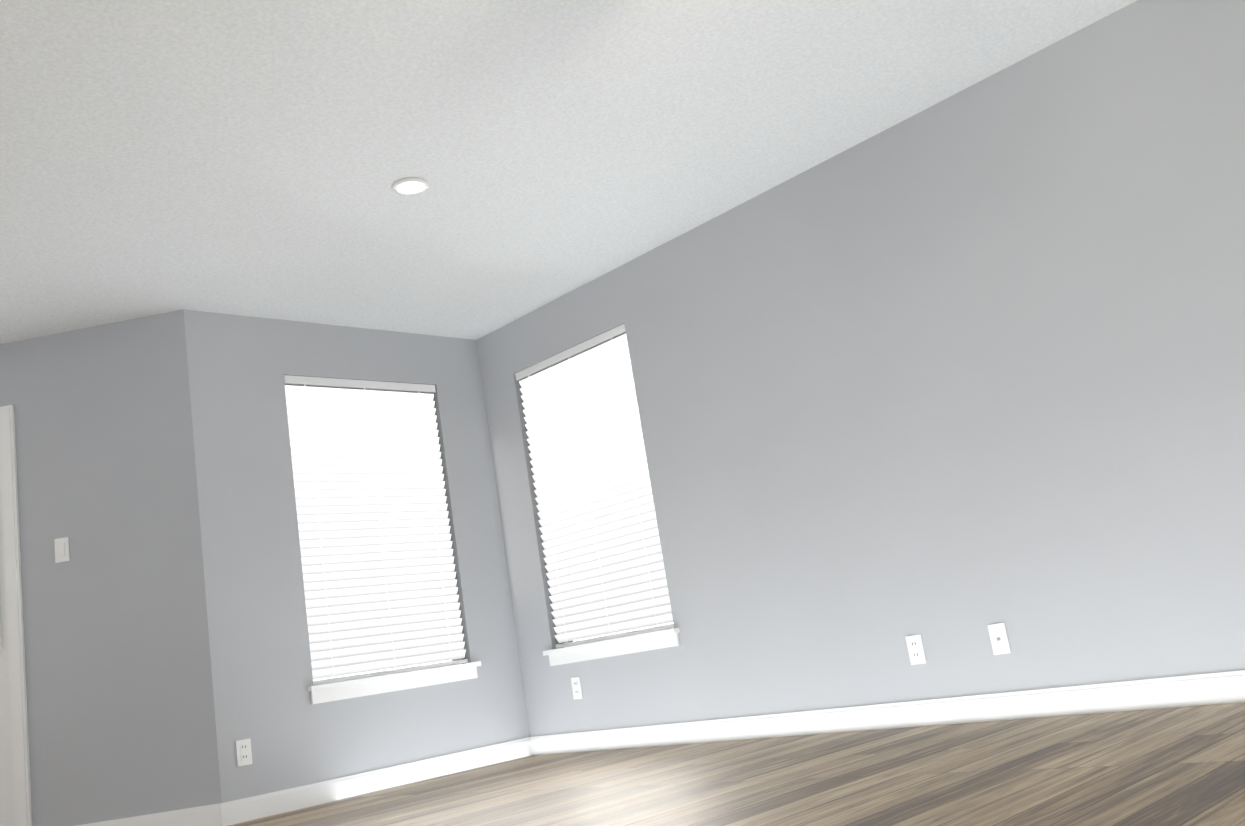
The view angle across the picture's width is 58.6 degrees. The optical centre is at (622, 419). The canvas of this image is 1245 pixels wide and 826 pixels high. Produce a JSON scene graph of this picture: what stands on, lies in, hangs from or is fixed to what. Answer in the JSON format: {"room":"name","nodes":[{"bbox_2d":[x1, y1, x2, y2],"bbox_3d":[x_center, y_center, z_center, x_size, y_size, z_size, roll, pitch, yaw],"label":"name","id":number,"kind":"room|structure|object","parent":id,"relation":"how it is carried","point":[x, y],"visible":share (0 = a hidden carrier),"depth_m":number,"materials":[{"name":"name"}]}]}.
{"room":"empty living room","nodes":[
{"label":"empty living room","id":0,"kind":"room"},
{"bbox_2d":[0,310,221,825],"bbox_3d":[-2.962,0.830,5.356,2.037,2.440,0.150,-10,-12,4],"label":"wall","id":1,"kind":"structure","parent":0,"point":[120,706],"depth_m":5.24,"materials":[{"name":"paint"}]},
{"bbox_2d":[0,405,31,825],"bbox_3d":[-3.284,1.044,5.327,0.938,2.114,0.186,-10,-12,4],"label":"patio door","id":2,"kind":"structure","parent":1,"relation":"in","point":[15,798],"depth_m":5.21,"materials":[{"name":"white"}]},
{"bbox_2d":[54,537,69,562],"bbox_3d":[-2.670,0.622,5.280,0.070,0.115,0.011,-10,-12,4],"label":"light switch","id":3,"kind":"object","parent":1,"relation":"attached to","point":[62,553],"visible":1,"depth_m":5.28,"materials":[{"name":"white plastic"}]},
{"bbox_2d":[76,803,222,825],"bbox_3d":[-2.790,1.945,5.036,2.049,0.100,0.014,-10,-12,4],"label":"baseboard","id":4,"kind":"structure","parent":1,"relation":"attached to","point":[208,815],"depth_m":4.97,"materials":[{"name":"white wood"}]},
{"bbox_2d":[184,310,529,802],"bbox_3d":[-1.329,0.691,5.932,1.935,2.440,0.150,3,-17,-44],"label":"wall","id":5,"kind":"structure","parent":0,"point":[239,367],"depth_m":5.56,"materials":[{"name":"grey paint"}]},
{"bbox_2d":[235,738,252,766],"bbox_3d":[-1.738,1.531,5.096,0.070,0.115,0.008,3,-17,-44],"label":"electrical outlet","id":6,"kind":"object","parent":5,"relation":"attached to","point":[244,752],"visible":1,"depth_m":5.09,"materials":[{"name":"white plastic"}]},
{"bbox_2d":[219,737,531,825],"bbox_3d":[-1.150,1.798,5.579,1.797,0.100,0.014,3,-17,-44],"label":"baseboard","id":7,"kind":"structure","parent":5,"relation":"attached to","point":[270,804],"depth_m":5.47,"materials":[{"name":"white wood"}]},
{"bbox_2d":[284,375,480,703],"bbox_3d":[-1.319,0.606,5.936,1.020,1.673,0.182,3,-17,-44],"label":"window","id":8,"kind":"structure","parent":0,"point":[383,611],"depth_m":5.90,"materials":[{"name":"white"}]},
{"bbox_2d":[0,0,1136,343],"bbox_3d":[-2.510,-1.102,2.836,8.600,0.120,9.400,3,-17,-44],"label":"ceiling","id":9,"kind":"structure","parent":0,"point":[254,158],"depth_m":4.16,"materials":[{"name":"paint"}]},
{"bbox_2d":[392,178,428,194],"bbox_3d":[-0.861,-0.944,4.505,0.150,0.010,0.150,3,-17,-44],"label":"recessed light","id":10,"kind":"object","parent":9,"relation":"in","point":[408,186],"visible":0.96,"depth_m":4.49,"materials":[{"name":"white"}]},
{"bbox_2d":[229,702,1244,825],"bbox_3d":[-2.115,1.372,2.310,8.600,0.120,9.400,3,-17,-44],"label":"floor","id":11,"kind":"structure","parent":0,"point":[1179,766],"depth_m":3.38,"materials":[{"name":"wood"}]},
{"bbox_2d":[477,0,1244,736],"bbox_3d":[1.409,-0.064,4.442,0.150,2.440,6.312,3,-17,-44],"label":"wall","id":12,"kind":"structure","parent":0,"point":[951,380],"depth_m":4.43,"materials":[{"name":"grey paint"}]},
{"bbox_2d":[571,677,582,699],"bbox_3d":[-0.246,1.442,5.950,0.008,0.115,0.070,3,-17,-44],"label":"electrical outlet","id":13,"kind":"object","parent":12,"relation":"attached to","point":[576,687],"visible":1,"depth_m":5.94,"materials":[{"name":"white plastic"}]},
{"bbox_2d":[515,324,679,665],"bbox_3d":[-0.146,0.426,5.974,0.182,1.673,1.010,3,-17,-44],"label":"window","id":14,"kind":"structure","parent":12,"relation":"in","point":[605,574],"depth_m":5.94,"materials":[{"name":"white"}]},
{"bbox_2d":[530,670,1244,755],"bbox_3d":[1.532,1.064,4.145,0.014,0.100,6.012,3,-17,-44],"label":"baseboard","id":15,"kind":"structure","parent":12,"relation":"attached to","point":[1196,690],"depth_m":4.43,"materials":[{"name":"white wood"}]},
{"bbox_2d":[905,634,926,664],"bbox_3d":[1.190,0.936,4.503,0.008,0.115,0.070,3,-17,-44],"label":"electrical outlet","id":16,"kind":"object","parent":12,"relation":"attached to","point":[915,649],"visible":1,"depth_m":4.50,"materials":[{"name":"white plastic"}]},
{"bbox_2d":[987,623,1010,654],"bbox_3d":[1.441,0.842,4.248,0.013,0.115,0.070,3,-17,-44],"label":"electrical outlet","id":17,"kind":"object","parent":12,"relation":"attached to","point":[999,638],"visible":1,"depth_m":4.25,"materials":[{"name":"white plastic"}]}
]}

